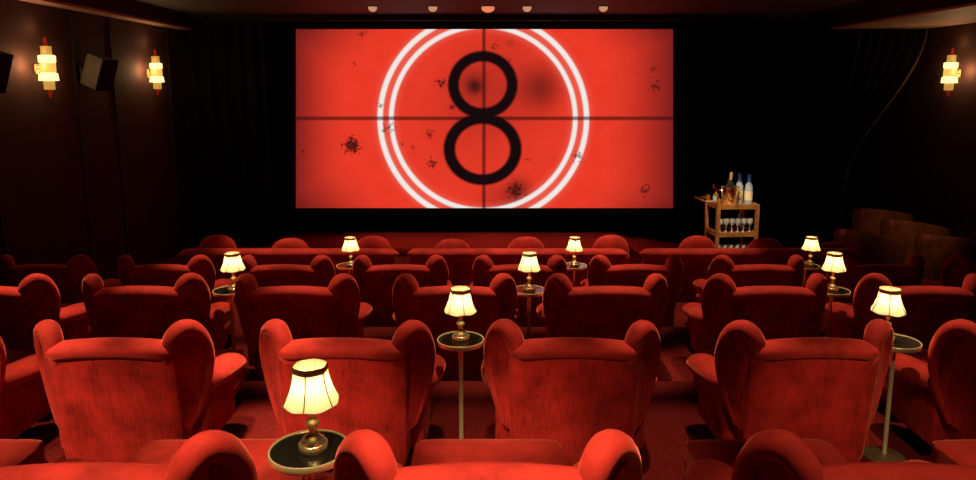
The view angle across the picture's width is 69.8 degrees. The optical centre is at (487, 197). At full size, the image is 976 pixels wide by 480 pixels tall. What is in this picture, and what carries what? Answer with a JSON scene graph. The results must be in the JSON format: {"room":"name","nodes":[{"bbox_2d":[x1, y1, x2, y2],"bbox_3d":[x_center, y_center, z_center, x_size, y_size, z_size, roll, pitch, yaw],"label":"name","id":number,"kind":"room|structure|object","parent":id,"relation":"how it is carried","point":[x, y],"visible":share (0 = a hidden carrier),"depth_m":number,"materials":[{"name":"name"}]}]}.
{"room":"auditorium","nodes":[
{"label":"auditorium","id":0,"kind":"room"},
{"bbox_2d":[0,0,194,285],"bbox_3d":[-5.300,-0.082,6.239,0.200,4.390,14.350,0,9,0],"label":"wall","id":1,"kind":"structure","parent":0,"point":[42,180],"depth_m":9.20,"materials":[{"name":"fabric"}]},
{"bbox_2d":[0,184,7,254],"bbox_3d":[-5.191,-0.251,7.402,0.018,3.720,0.044,0,9,0],"label":"trim","id":2,"kind":"structure","parent":1,"relation":"attached to","point":[2,222],"depth_m":7.49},
{"bbox_2d":[0,51,13,92],"bbox_3d":[-4.996,-1.278,6.952,0.408,0.475,0.308,1,9,4],"label":"loudspeaker","id":3,"kind":"object","parent":1,"relation":"attached to","point":[6,59],"visible":1,"depth_m":7.02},
{"bbox_2d":[34,37,58,97],"bbox_3d":[-5.078,-1.497,8.045,0.244,0.690,0.208,0,9,0],"label":"wall sconce","id":4,"kind":"object","parent":1,"relation":"attached to","point":[47,66],"visible":1,"depth_m":7.99,"materials":[{"name":"gold metal"}]},
{"bbox_2d":[68,9,94,263],"bbox_3d":[-5.191,-0.501,8.982,0.018,3.720,0.044,0,9,0],"label":"trim","id":5,"kind":"structure","parent":1,"relation":"attached to","point":[69,10],"depth_m":8.92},
{"bbox_2d":[78,53,118,90],"bbox_3d":[-4.996,-1.611,8.964,0.408,0.475,0.308,1,9,4],"label":"loudspeaker","id":6,"kind":"object","parent":1,"relation":"attached to","point":[98,72],"visible":1,"depth_m":8.85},
{"bbox_2d":[96,59,118,90],"bbox_3d":[-4.871,-1.570,8.962,0.157,0.392,0.308,1,9,4],"label":"grille","id":7,"kind":"object","parent":6,"relation":"attached to","point":[106,69],"depth_m":8.90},
{"bbox_2d":[20,0,190,29],"bbox_3d":[-5.080,-1.813,5.281,0.240,0.030,13.000,0,9,0],"label":"trim","id":8,"kind":"structure","parent":1,"relation":"attached to","point":[53,3],"depth_m":9.14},
{"bbox_2d":[107,17,129,255],"bbox_3d":[-5.191,-0.642,9.871,0.018,3.720,0.044,0,9,0],"label":"trim","id":9,"kind":"structure","parent":1,"relation":"attached to","point":[108,18],"depth_m":9.84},
{"bbox_2d":[55,0,191,27],"bbox_3d":[-5.077,-1.937,5.262,0.245,0.220,13.000,0,9,0],"label":"trim","id":10,"kind":"structure","parent":1,"relation":"attached to","point":[127,7],"depth_m":9.95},
{"bbox_2d":[146,49,163,94],"bbox_3d":[-5.078,-1.915,10.682,0.244,0.690,0.208,0,9,0],"label":"wall sconce","id":11,"kind":"object","parent":1,"relation":"attached to","point":[157,77],"visible":1,"depth_m":10.62,"materials":[{"name":"gold"}]},
{"bbox_2d":[166,27,182,250],"bbox_3d":[-5.191,-0.916,11.600,0.018,3.720,0.044,0,9,0],"label":"trim","id":12,"kind":"structure","parent":1,"relation":"attached to","point":[167,37],"depth_m":11.57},
{"bbox_2d":[15,233,931,479],"bbox_3d":[1.025,1.395,6.473,12.850,1.400,14.350,0,9,0],"label":"floor","id":13,"kind":"structure","parent":0,"point":[672,417],"depth_m":4.55,"materials":[{"name":"red carpet"}]},
{"bbox_2d":[0,439,47,466],"bbox_3d":[-2.300,1.280,2.982,0.650,0.355,0.380,0,9,0],"label":"footstool","id":14,"kind":"object","parent":13,"relation":"on","point":[13,452],"visible":0.68,"depth_m":3.05,"materials":[{"name":"red fabric"}]},
{"bbox_2d":[0,336,50,438],"bbox_3d":[-3.122,1.053,4.005,1.009,0.897,0.710,0,9,0],"label":"chair","id":15,"kind":"object","parent":13,"relation":"on","point":[23,397],"visible":0.73,"depth_m":4.03,"materials":[{"name":"red fabric"}]},
{"bbox_2d":[5,349,46,420],"bbox_3d":[-3.120,1.231,4.614,0.650,0.355,0.380,0,9,-1],"label":"footstool","id":16,"kind":"object","parent":13,"relation":"on","point":[12,355],"visible":0.07,"depth_m":4.67,"materials":[{"name":"red fabric"}]},
{"bbox_2d":[5,349,35,364],"bbox_3d":[-3.120,1.110,4.595,0.650,0.110,0.380,0,9,-1],"label":"cushion","id":17,"kind":"object","parent":16,"relation":"on","point":[12,355],"depth_m":4.68,"materials":[{"name":"red fabric"}]},
{"bbox_2d":[0,273,88,348],"bbox_3d":[-3.765,0.974,5.561,1.009,0.897,0.710,0,9,1],"label":"chair","id":18,"kind":"object","parent":13,"relation":"on","point":[36,299],"visible":0.7,"depth_m":5.28,"materials":[{"name":"red fabric"}]},
{"bbox_2d":[0,255,120,302],"bbox_3d":[-4.422,0.971,7.242,1.009,0.897,0.710,0,9,0],"label":"chair","id":19,"kind":"object","parent":13,"relation":"on","point":[68,278],"visible":0.47,"depth_m":6.91,"materials":[{"name":"red fabric"}]},
{"bbox_2d":[61,303,92,337],"bbox_3d":[-3.770,1.151,6.171,0.650,0.355,0.380,0,9,-1],"label":"footstool","id":20,"kind":"object","parent":13,"relation":"on","point":[62,304],"visible":0.02,"depth_m":6.11,"materials":[{"name":"red fabric"}]},
{"bbox_2d":[61,303,88,324],"bbox_3d":[-3.770,1.030,6.152,0.650,0.110,0.380,0,9,-1],"label":"cushion","id":21,"kind":"object","parent":20,"relation":"on","point":[62,304],"depth_m":6.28,"materials":[{"name":"red fabric"}]},
{"bbox_2d":[33,319,245,462],"bbox_3d":[-1.977,1.053,4.005,1.009,0.897,0.710,0,9,0],"label":"chair","id":22,"kind":"object","parent":13,"relation":"on","point":[108,397],"visible":0.97,"depth_m":3.73,"materials":[{"name":"red fabric"}]},
{"bbox_2d":[0,430,303,479],"bbox_3d":[-1.195,1.102,2.372,1.009,0.897,0.710,0,9,1],"label":"chair","id":23,"kind":"object","parent":13,"relation":"on","point":[208,454],"visible":0.91,"depth_m":2.05,"materials":[{"name":"red fabric"}]},
{"bbox_2d":[82,273,229,348],"bbox_3d":[-2.619,0.974,5.561,1.009,0.897,0.710,0,9,-1],"label":"chair","id":24,"kind":"object","parent":13,"relation":"on","point":[119,311],"visible":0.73,"depth_m":5.25,"materials":[{"name":"red fabric"}]},
{"bbox_2d":[118,255,231,302],"bbox_3d":[-3.236,0.971,7.242,1.009,0.897,0.710,0,9,-1],"label":"chair","id":25,"kind":"object","parent":13,"relation":"on","point":[130,274],"visible":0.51,"depth_m":6.90,"materials":[{"name":"red fabric"}]},
{"bbox_2d":[127,438,277,468],"bbox_3d":[-1.200,1.280,2.982,0.650,0.355,0.380,0,9,-1],"label":"footstool","id":26,"kind":"object","parent":13,"relation":"on","point":[157,452],"visible":0.27,"depth_m":3.03,"materials":[{"name":"red fabric"}]},
{"bbox_2d":[211,303,234,342],"bbox_3d":[-2.610,1.151,6.171,0.650,0.355,0.380,0,9,1],"label":"footstool","id":27,"kind":"object","parent":13,"relation":"on","point":[227,322],"visible":0.05,"depth_m":6.19,"materials":[{"name":"red fabric"}]},
{"bbox_2d":[211,303,233,322],"bbox_3d":[-2.610,1.030,6.152,0.650,0.110,0.380,0,9,1],"label":"cushion","id":28,"kind":"object","parent":27,"relation":"on","point":[226,319],"depth_m":6.16,"materials":[{"name":"red fabric"}]},
{"bbox_2d":[214,349,244,400],"bbox_3d":[-1.975,1.231,4.614,0.650,0.355,0.380,0,9,-1],"label":"footstool","id":29,"kind":"object","parent":13,"relation":"on","point":[239,379],"visible":0.08,"depth_m":4.72,"materials":[{"name":"red fabric"}]},
{"bbox_2d":[214,349,243,356],"bbox_3d":[-1.975,1.110,4.595,0.650,0.110,0.380,0,9,-1],"label":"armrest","id":30,"kind":"object","parent":29,"relation":"on","point":[218,352],"depth_m":4.72,"materials":[{"name":"red fabric"}]},
{"bbox_2d":[212,285,249,376],"bbox_3d":[-2.030,1.070,5.571,0.270,0.704,0.270,0,9,0],"label":"side table","id":31,"kind":"object","parent":13,"relation":"on","point":[222,292],"visible":0.4,"depth_m":5.53,"materials":[{"name":"gold metal"}]},
{"bbox_2d":[220,251,245,291],"bbox_3d":[-2.000,0.577,5.493,0.179,0.299,0.194,2,9,10],"label":"table lamp","id":32,"kind":"object","parent":31,"relation":"on","point":[232,263],"visible":0.99,"depth_m":5.44,"materials":[{"name":"fabric"}]},
{"bbox_2d":[239,255,334,286],"bbox_3d":[-2.020,0.971,7.242,1.009,0.897,0.710,0,9,0],"label":"chair","id":33,"kind":"object","parent":13,"relation":"on","point":[321,270],"visible":0.41,"depth_m":6.89,"materials":[{"name":"red fabric"}]},
{"bbox_2d":[178,248,398,302],"bbox_3d":[-2.440,0.970,8.954,2.700,0.823,0.875,0,9,0],"label":"sofa","id":34,"kind":"object","parent":13,"relation":"on","point":[263,256],"visible":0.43,"depth_m":8.50,"materials":[{"name":"red fabric"}]},
{"bbox_2d":[199,235,236,247],"bbox_3d":[-3.427,0.700,8.883,0.474,0.468,0.205,-1,9,-7],"label":"pillow","id":35,"kind":"object","parent":34,"relation":"on","point":[213,241],"visible":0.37,"depth_m":8.80,"materials":[{"name":"red fabric"}]},
{"bbox_2d":[272,238,308,247],"bbox_3d":[-2.505,0.719,8.885,0.474,0.429,0.204,-1,9,-8],"label":"pillow","id":36,"kind":"object","parent":34,"relation":"on","point":[286,242],"visible":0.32,"depth_m":8.81,"materials":[{"name":"red fabric"}]},
{"bbox_2d":[357,235,390,248],"bbox_3d":[-1.458,0.704,8.883,0.474,0.459,0.209,-1,9,-6],"label":"pillow","id":37,"kind":"object","parent":34,"relation":"on","point":[374,241],"visible":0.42,"depth_m":8.80,"materials":[{"name":"red fabric"}]},
{"bbox_2d":[234,273,372,380],"bbox_3d":[-1.460,0.974,5.562,1.009,0.897,0.710,0,9,0],"label":"chair","id":38,"kind":"object","parent":13,"relation":"on","point":[337,309],"visible":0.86,"depth_m":5.25,"materials":[{"name":"red fabric"}]},
{"bbox_2d":[267,429,345,479],"bbox_3d":[-0.605,1.192,2.421,0.270,0.704,0.270,0,9,0],"label":"side table","id":39,"kind":"object","parent":13,"relation":"on","point":[284,456],"visible":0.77,"depth_m":2.32,"materials":[{"name":"black glass"}]},
{"bbox_2d":[282,358,339,455],"bbox_3d":[-0.590,0.699,2.343,0.194,0.299,0.179,-5,10,-28],"label":"table lamp","id":40,"kind":"object","parent":39,"relation":"on","point":[312,391],"visible":1,"depth_m":2.29,"materials":[{"name":"fabric"}]},
{"bbox_2d":[336,262,352,274],"bbox_3d":[-1.450,1.049,7.365,0.270,0.704,0.270,0,9,0],"label":"side table","id":41,"kind":"object","parent":13,"relation":"on","point":[342,266],"visible":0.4,"depth_m":7.24,"materials":[{"name":"glass"}]},
{"bbox_2d":[341,236,359,266],"bbox_3d":[-1.430,0.556,7.287,0.179,0.299,0.194,-8,12,-41],"label":"table lamp","id":42,"kind":"object","parent":41,"relation":"on","point":[350,245],"visible":0.98,"depth_m":7.23,"materials":[{"name":"fabric"}]},
{"bbox_2d":[259,319,445,466],"bbox_3d":[-0.762,1.053,4.005,1.009,0.897,0.710,0,9,1],"label":"chair","id":43,"kind":"object","parent":13,"relation":"on","point":[384,387],"visible":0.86,"depth_m":3.71,"materials":[{"name":"red fabric"}]},
{"bbox_2d":[353,255,451,326],"bbox_3d":[-0.884,0.971,7.242,1.009,0.897,0.710,0,9,-1],"label":"chair","id":44,"kind":"object","parent":13,"relation":"on","point":[375,283],"visible":0.62,"depth_m":6.93,"materials":[{"name":"red fabric"}]},
{"bbox_2d":[266,228,631,255],"bbox_3d":[-0.660,0.769,12.423,6.080,0.135,1.700,0,9,0],"label":"stage","id":45,"kind":"object","parent":13,"relation":"on","point":[402,240],"visible":0.62,"depth_m":12.67,"materials":[{"name":"fabric"}]},
{"bbox_2d":[288,25,680,234],"bbox_3d":[-0.063,-1.225,12.634,7.070,3.736,0.621,0,9,0],"label":"screen","id":46,"kind":"object","parent":45,"relation":"on","point":[384,120],"visible":1,"depth_m":12.60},
{"bbox_2d":[392,273,518,379],"bbox_3d":[-0.256,0.974,5.561,1.009,0.897,0.710,0,9,-1],"label":"chair","id":47,"kind":"object","parent":13,"relation":"on","point":[495,302],"visible":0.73,"depth_m":5.25,"materials":[{"name":"red fabric"}]},
{"bbox_2d":[437,331,483,438],"bbox_3d":[-0.155,1.147,4.029,0.270,0.704,0.270,0,9,0],"label":"side table","id":48,"kind":"object","parent":13,"relation":"on","point":[476,340],"visible":0.66,"depth_m":3.98,"materials":[{"name":"gold metal"}]},
{"bbox_2d":[444,285,476,341],"bbox_3d":[-0.155,0.654,3.951,0.179,0.299,0.194,9,12,43],"label":"table lamp","id":49,"kind":"object","parent":48,"relation":"on","point":[460,303],"visible":1,"depth_m":3.90,"materials":[{"name":"fabric"}]},
{"bbox_2d":[333,429,641,479],"bbox_3d":[-0.001,1.102,2.372,1.009,0.897,0.710,0,9,0],"label":"chair","id":50,"kind":"object","parent":13,"relation":"on","point":[363,454],"visible":1,"depth_m":2.04,"materials":[{"name":"red fabric"}]},
{"bbox_2d":[411,439,564,465],"bbox_3d":[0.000,1.280,2.982,0.650,0.355,0.380,0,9,0],"label":"footstool","id":51,"kind":"object","parent":13,"relation":"on","point":[429,451],"visible":0.66,"depth_m":3.02,"materials":[{"name":"red fabric"}]},
{"bbox_2d":[407,248,626,286],"bbox_3d":[0.355,0.970,8.954,2.700,0.823,0.875,0,9,0],"label":"sofa","id":52,"kind":"object","parent":13,"relation":"on","point":[459,261],"visible":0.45,"depth_m":8.50,"materials":[{"name":"red fabric"}]},
{"bbox_2d":[435,239,469,247],"bbox_3d":[-0.448,0.724,8.885,0.473,0.419,0.203,1,9,5],"label":"pillow","id":53,"kind":"object","parent":52,"relation":"on","point":[447,243],"visible":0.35,"depth_m":8.81,"materials":[{"name":"red fabric"}]},
{"bbox_2d":[508,236,543,247],"bbox_3d":[0.485,0.709,8.884,0.474,0.449,0.204,-1,9,-7],"label":"pillow","id":54,"kind":"object","parent":52,"relation":"on","point":[525,241],"visible":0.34,"depth_m":8.80,"materials":[{"name":"red fabric"}]},
{"bbox_2d":[593,235,628,263],"bbox_3d":[1.556,0.700,8.883,0.474,0.468,0.205,-1,9,-8],"label":"pillow","id":55,"kind":"object","parent":52,"relation":"on","point":[606,241],"visible":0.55,"depth_m":8.80,"materials":[{"name":"red fabric"}]},
{"bbox_2d":[470,255,566,326],"bbox_3d":[0.317,0.971,7.242,1.009,0.897,0.710,0,9,0],"label":"chair","id":56,"kind":"object","parent":13,"relation":"on","point":[484,271],"visible":0.43,"depth_m":6.92,"materials":[{"name":"red fabric"}]},
{"bbox_2d":[517,285,543,338],"bbox_3d":[0.325,1.069,5.576,0.270,0.704,0.270,0,9,0],"label":"side table","id":57,"kind":"object","parent":13,"relation":"on","point":[538,292],"visible":0.35,"depth_m":5.53,"materials":[{"name":"glass"}]},
{"bbox_2d":[518,251,540,290],"bbox_3d":[0.325,0.576,5.498,0.179,0.299,0.194,-1,9,-7],"label":"table lamp","id":58,"kind":"object","parent":57,"relation":"on","point":[529,263],"visible":1,"depth_m":5.44,"materials":[{"name":"fabric"}]},
{"bbox_2d":[481,319,660,465],"bbox_3d":[0.461,1.053,4.005,1.009,0.897,0.710,0,9,1],"label":"chair","id":59,"kind":"object","parent":13,"relation":"on","point":[567,391],"visible":0.96,"depth_m":3.71,"materials":[{"name":"red fabric"}]},
{"bbox_2d":[566,262,586,286],"bbox_3d":[0.900,1.049,7.365,0.270,0.704,0.270,0,9,0],"label":"side table","id":60,"kind":"object","parent":13,"relation":"on","point":[582,266],"visible":0.34,"depth_m":7.27,"materials":[{"name":"gold metal"}]},
{"bbox_2d":[566,236,582,266],"bbox_3d":[0.900,0.556,7.287,0.194,0.299,0.179,5,10,31],"label":"table lamp","id":61,"kind":"object","parent":60,"relation":"on","point":[574,244],"visible":1,"depth_m":7.23,"materials":[{"name":"fabric"}]},
{"bbox_2d":[536,273,667,339],"bbox_3d":[0.900,0.974,5.562,1.009,0.897,0.710,0,9,0],"label":"chair","id":62,"kind":"object","parent":13,"relation":"on","point":[566,310],"visible":0.72,"depth_m":5.24,"materials":[{"name":"red fabric"}]},
{"bbox_2d":[581,254,683,326],"bbox_3d":[1.488,0.971,7.242,1.009,0.897,0.710,0,9,1],"label":"chair","id":63,"kind":"object","parent":13,"relation":"on","point":[600,272],"visible":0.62,"depth_m":6.91,"materials":[{"name":"red fabric"}]},
{"bbox_2d":[621,235,680,256],"bbox_3d":[2.995,0.851,12.082,1.110,0.080,1.600,0,9,0],"label":"ramp","id":64,"kind":"object","parent":13,"relation":"on","point":[637,245],"visible":0.36,"depth_m":12.27,"materials":[{"name":"carpet"}]},
{"bbox_2d":[693,349,714,393],"bbox_3d":[1.720,1.231,4.614,0.650,0.355,0.380,0,9,0],"label":"footstool","id":65,"kind":"object","parent":13,"relation":"on","point":[707,351],"visible":0.03,"depth_m":4.72,"materials":[{"name":"red fabric"}]},
{"bbox_2d":[694,349,714,355],"bbox_3d":[1.720,1.110,4.595,0.650,0.110,0.380,0,9,0],"label":"cushion","id":66,"kind":"object","parent":65,"relation":"on","point":[708,351],"depth_m":4.72,"materials":[{"name":"red fabric"}]},
{"bbox_2d":[694,194,759,247],"bbox_3d":[3.412,0.583,10.110,0.812,1.222,0.456,-1,9,-4],"label":"bar cart","id":67,"kind":"object","parent":13,"relation":"on","point":[718,231],"visible":0.45,"depth_m":9.88,"materials":[{"name":"brown wood"}]},
{"bbox_2d":[718,185,741,203],"bbox_3d":[3.443,-0.038,9.977,0.273,0.254,0.268,9,12,43],"label":"ice bucket","id":68,"kind":"object","parent":67,"relation":"on","point":[729,195],"visible":0.91,"depth_m":9.89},
{"bbox_2d":[726,172,733,187],"bbox_3d":[3.436,-0.154,9.958,0.107,0.435,0.098,-1,9,-9],"label":"champagne bottle","id":69,"kind":"object","parent":68,"relation":"in","point":[730,182],"visible":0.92,"depth_m":9.92,"materials":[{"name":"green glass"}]},
{"bbox_2d":[713,228,747,231],"bbox_3d":[3.500,0.491,10.101,0.564,0.030,0.408,-1,9,-4],"label":"shelf","id":70,"kind":"object","parent":67,"relation":"attached to","point":[721,229],"depth_m":10.13,"materials":[{"name":"brown wood"}]},
{"bbox_2d":[736,173,742,203],"bbox_3d":[3.615,-0.143,10.070,0.114,0.432,0.114,0,9,0],"label":"clear bottle","id":71,"kind":"object","parent":67,"relation":"on","point":[739,183],"visible":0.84,"depth_m":10.03,"materials":[{"name":"clear glass"}]},
{"bbox_2d":[744,174,752,203],"bbox_3d":[3.710,-0.125,9.958,0.114,0.432,0.114,0,9,0],"label":"clear bottle","id":72,"kind":"object","parent":67,"relation":"on","point":[748,193],"visible":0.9,"depth_m":9.92,"materials":[{"name":"clear glass"}]},
{"bbox_2d":[692,255,803,302],"bbox_3d":[2.696,0.971,7.242,1.009,0.897,0.710,0,9,-1],"label":"chair","id":73,"kind":"object","parent":13,"relation":"on","point":[791,274],"visible":0.43,"depth_m":6.90,"materials":[{"name":"red fabric"}]},
{"bbox_2d":[639,248,859,302],"bbox_3d":[3.200,0.970,8.954,2.700,0.823,0.875,0,9,0],"label":"sofa","id":74,"kind":"object","parent":13,"relation":"on","point":[696,261],"visible":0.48,"depth_m":8.50,"materials":[{"name":"red fabric"}]},
{"bbox_2d":[679,235,714,247],"bbox_3d":[2.652,0.704,8.883,0.474,0.459,0.205,-1,9,-7],"label":"pillow","id":75,"kind":"object","parent":74,"relation":"on","point":[698,241],"visible":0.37,"depth_m":8.80,"materials":[{"name":"red fabric"}]},
{"bbox_2d":[747,238,782,247],"bbox_3d":[3.513,0.719,8.885,0.474,0.429,0.205,-1,9,-4],"label":"pillow","id":76,"kind":"object","parent":74,"relation":"on","point":[760,242],"visible":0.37,"depth_m":8.81,"materials":[{"name":"red fabric"}]},
{"bbox_2d":[682,273,827,350],"bbox_3d":[2.118,0.974,5.562,1.009,0.897,0.710,0,9,0],"label":"chair","id":77,"kind":"object","parent":13,"relation":"on","point":[779,312],"visible":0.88,"depth_m":5.25,"materials":[{"name":"red fabric"}]},
{"bbox_2d":[683,439,848,479],"bbox_3d":[1.200,1.280,2.982,0.650,0.355,0.380,0,9,-1],"label":"footstool","id":78,"kind":"object","parent":13,"relation":"on","point":[726,451],"visible":0.39,"depth_m":3.04,"materials":[{"name":"red fabric"}]},
{"bbox_2d":[685,439,848,467],"bbox_3d":[1.200,1.159,2.963,0.650,0.110,0.380,0,9,-1],"label":"cushion","id":79,"kind":"object","parent":78,"relation":"on","point":[726,451],"depth_m":3.04,"materials":[{"name":"red fabric"}]},
{"bbox_2d":[686,319,892,462],"bbox_3d":[1.714,1.053,4.005,1.009,0.897,0.710,0,9,-1],"label":"chair","id":80,"kind":"object","parent":13,"relation":"on","point":[828,389],"visible":0.96,"depth_m":3.72,"materials":[{"name":"red fabric"}]},
{"bbox_2d":[803,262,819,286],"bbox_3d":[3.320,1.049,7.365,0.270,0.704,0.270,0,9,0],"label":"side table","id":81,"kind":"object","parent":13,"relation":"on","point":[816,267],"visible":0.3,"depth_m":7.27,"materials":[{"name":"gold metal"}]},
{"bbox_2d":[801,236,820,265],"bbox_3d":[3.370,0.553,7.306,0.194,0.299,0.179,2,9,14],"label":"table lamp","id":82,"kind":"object","parent":81,"relation":"on","point":[811,244],"visible":1,"depth_m":7.26,"materials":[{"name":"fabric"}]},
{"bbox_2d":[685,429,975,479],"bbox_3d":[1.242,1.102,2.372,1.009,0.897,0.710,0,9,0],"label":"chair","id":83,"kind":"object","parent":13,"relation":"on","point":[769,454],"visible":1,"depth_m":2.05,"materials":[{"name":"red fabric"}]},
{"bbox_2d":[819,303,852,337],"bbox_3d":[3.290,1.151,6.171,0.650,0.355,0.380,0,9,0],"label":"footstool","id":84,"kind":"object","parent":13,"relation":"on","point":[823,328],"visible":0.09,"depth_m":6.19,"materials":[{"name":"red fabric"}]},
{"bbox_2d":[823,303,852,323],"bbox_3d":[3.290,1.030,6.152,0.650,0.110,0.380,0,9,0],"label":"cushion","id":85,"kind":"object","parent":84,"relation":"on","point":[825,316],"depth_m":6.17,"materials":[{"name":"red fabric"}]},
{"bbox_2d":[826,286,850,336],"bbox_3d":[2.710,1.070,5.571,0.270,0.704,0.270,0,9,0],"label":"side table","id":86,"kind":"object","parent":13,"relation":"on","point":[843,292],"visible":0.37,"depth_m":5.52,"materials":[{"name":"gold metal"}]},
{"bbox_2d":[821,251,845,291],"bbox_3d":[2.710,0.577,5.493,0.179,0.299,0.194,-4,10,-24],"label":"table lamp","id":87,"kind":"object","parent":86,"relation":"on","point":[834,263],"visible":0.99,"depth_m":5.45,"materials":[{"name":"fabric"}]},
{"bbox_2d":[806,255,923,302],"bbox_3d":[3.898,0.971,7.242,1.009,0.897,0.710,0,9,0],"label":"chair","id":88,"kind":"object","parent":13,"relation":"on","point":[911,274],"visible":0.41,"depth_m":6.90,"materials":[{"name":"red fabric"}]},
{"bbox_2d":[834,228,906,264],"bbox_3d":[5.315,0.825,9.824,0.791,0.836,0.924,-6,11,-36],"label":"tub chair","id":89,"kind":"object","parent":13,"relation":"on","point":[873,248],"visible":0.48,"depth_m":9.45,"materials":[{"name":"fabric"}]},
{"bbox_2d":[851,208,914,233],"bbox_3d":[6.474,0.553,11.544,0.924,0.836,0.791,7,11,36],"label":"tub chair","id":90,"kind":"object","parent":13,"relation":"on","point":[862,219],"visible":0.33,"depth_m":11.26,"materials":[{"name":"fabric"}]},
{"bbox_2d":[863,333,922,461],"bbox_3d":[2.295,1.151,4.004,0.270,0.704,0.270,0,9,0],"label":"side table","id":91,"kind":"object","parent":13,"relation":"on","point":[903,343],"visible":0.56,"depth_m":4.00,"materials":[{"name":"gold metal"}]},
{"bbox_2d":[870,286,906,341],"bbox_3d":[2.255,0.655,3.946,0.179,0.299,0.194,5,10,27],"label":"table lamp","id":92,"kind":"object","parent":91,"relation":"on","point":[888,303],"visible":0.85,"depth_m":3.88,"materials":[{"name":"fabric"}]},
{"bbox_2d":[824,273,975,348],"bbox_3d":[3.296,0.974,5.561,1.009,0.897,0.710,0,9,1],"label":"chair","id":93,"kind":"object","parent":13,"relation":"on","point":[927,308],"visible":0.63,"depth_m":5.25,"materials":[{"name":"red fabric"}]},
{"bbox_2d":[881,349,927,421],"bbox_3d":[2.890,1.231,4.614,0.650,0.355,0.380,0,9,-1],"label":"footstool","id":94,"kind":"object","parent":13,"relation":"on","point":[922,355],"visible":0.06,"depth_m":4.58,"materials":[{"name":"red fabric"}]},
{"bbox_2d":[885,349,927,379],"bbox_3d":[2.890,1.110,4.595,0.650,0.110,0.380,0,9,-1],"label":"cushion","id":95,"kind":"object","parent":94,"relation":"on","point":[922,355],"depth_m":4.65,"materials":[{"name":"red fabric"}]},
{"bbox_2d":[880,219,950,264],"bbox_3d":[6.388,0.712,10.542,0.791,0.836,0.924,-8,12,-41],"label":"tub chair","id":96,"kind":"object","parent":13,"relation":"on","point":[905,230],"visible":0.41,"depth_m":10.23,"materials":[{"name":"fabric"}]},
{"bbox_2d":[887,319,975,445],"bbox_3d":[2.894,1.053,4.005,1.009,0.897,0.710,0,9,1],"label":"chair","id":97,"kind":"object","parent":13,"relation":"on","point":[935,399],"visible":0.85,"depth_m":3.82,"materials":[{"name":"red fabric"}]},
{"bbox_2d":[914,234,975,280],"bbox_3d":[6.271,0.881,9.472,0.924,0.836,0.791,8,12,42],"label":"tub chair","id":98,"kind":"object","parent":13,"relation":"on","point":[935,250],"visible":0.48,"depth_m":9.25,"materials":[{"name":"fabric"}]},
{"bbox_2d":[920,255,975,322],"bbox_3d":[5.053,0.971,7.242,1.009,0.897,0.710,0,9,1],"label":"chair","id":99,"kind":"object","parent":13,"relation":"on","point":[955,268],"visible":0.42,"depth_m":6.98,"materials":[{"name":"red fabric"}]},
{"bbox_2d":[929,439,975,465],"bbox_3d":[2.300,1.280,2.982,0.650,0.355,0.380,0,9,-1],"label":"footstool","id":100,"kind":"object","parent":13,"relation":"on","point":[962,451],"visible":0.62,"depth_m":3.05,"materials":[{"name":"red fabric"}]},
{"bbox_2d":[135,0,895,19],"bbox_3d":[1.025,-2.210,5.801,12.850,0.150,14.550,0,9,0],"label":"ceiling","id":101,"kind":"structure","parent":0,"point":[186,6],"depth_m":10.55,"materials":[{"name":"paint"}]},
{"bbox_2d":[180,15,273,246],"bbox_3d":[-4.465,-1.100,12.026,1.430,3.950,0.120,0,9,0],"label":"curtain","id":102,"kind":"object","parent":101,"relation":"hanging from","point":[224,65],"visible":0.89,"depth_m":12.02,"materials":[{"name":"fabric"}]},
{"bbox_2d":[482,5,493,12],"bbox_3d":[0.000,-2.817,10.438,0.198,0.101,0.198,0,9,0],"label":"ceiling spotlight","id":103,"kind":"object","parent":101,"relation":"attached to","point":[486,8],"visible":1,"depth_m":10.37,"materials":[{"name":"beige"}]},
{"bbox_2d":[191,14,830,20],"bbox_3d":[0.380,-3.022,11.732,10.680,0.100,0.080,0,9,0],"label":"rail","id":104,"kind":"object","parent":101,"relation":"attached to","point":[194,17],"depth_m":11.69,"materials":[{"name":"metal"}]},
{"bbox_2d":[264,21,876,227],"bbox_3d":[1.025,-1.337,13.011,12.350,3.830,0.090,0,9,0],"label":"wall","id":105,"kind":"structure","parent":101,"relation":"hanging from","point":[695,35],"depth_m":13.05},
{"bbox_2d":[700,16,828,246],"bbox_3d":[4.725,-1.101,12.036,1.950,3.950,0.120,0,9,0],"label":"curtain","id":106,"kind":"object","parent":101,"relation":"hanging from","point":[766,79],"visible":0.89,"depth_m":12.00,"materials":[{"name":"fabric"}]},
{"bbox_2d":[273,227,850,232],"bbox_3d":[1.025,-1.189,13.227,12.850,4.390,0.200,0,9,0],"label":"wall","id":107,"kind":"structure","parent":0,"point":[278,229],"depth_m":13.40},
{"bbox_2d":[870,22,975,239],"bbox_3d":[7.350,-0.082,6.239,0.200,4.390,14.350,0,9,0],"label":"wall","id":108,"kind":"structure","parent":0,"point":[924,163],"depth_m":11.39,"materials":[{"name":"fabric"}]},
{"bbox_2d":[818,29,927,243],"bbox_3d":[6.464,-0.933,11.735,1.528,3.712,0.188,0,9,0],"label":"curtain","id":109,"kind":"object","parent":108,"relation":"hanging from","point":[879,62],"visible":0.94,"depth_m":11.65,"materials":[{"name":"fabric"}]},
{"bbox_2d":[830,3,975,29],"bbox_3d":[6.485,-1.813,5.281,1.530,0.030,13.000,0,9,0],"label":"trim","id":110,"kind":"structure","parent":108,"relation":"attached to","point":[966,13],"depth_m":10.10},
{"bbox_2d":[830,0,975,27],"bbox_3d":[6.482,-1.937,5.262,1.535,0.220,13.000,0,9,0],"label":"trim","id":111,"kind":"structure","parent":108,"relation":"attached to","point":[898,7],"depth_m":9.96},
{"bbox_2d":[941,48,960,96],"bbox_3d":[7.118,-1.927,10.751,0.264,0.745,0.225,0,9,0],"label":"wall sconce","id":112,"kind":"object","parent":108,"relation":"attached to","point":[950,70],"visible":1,"depth_m":10.70,"materials":[{"name":"yellow"}]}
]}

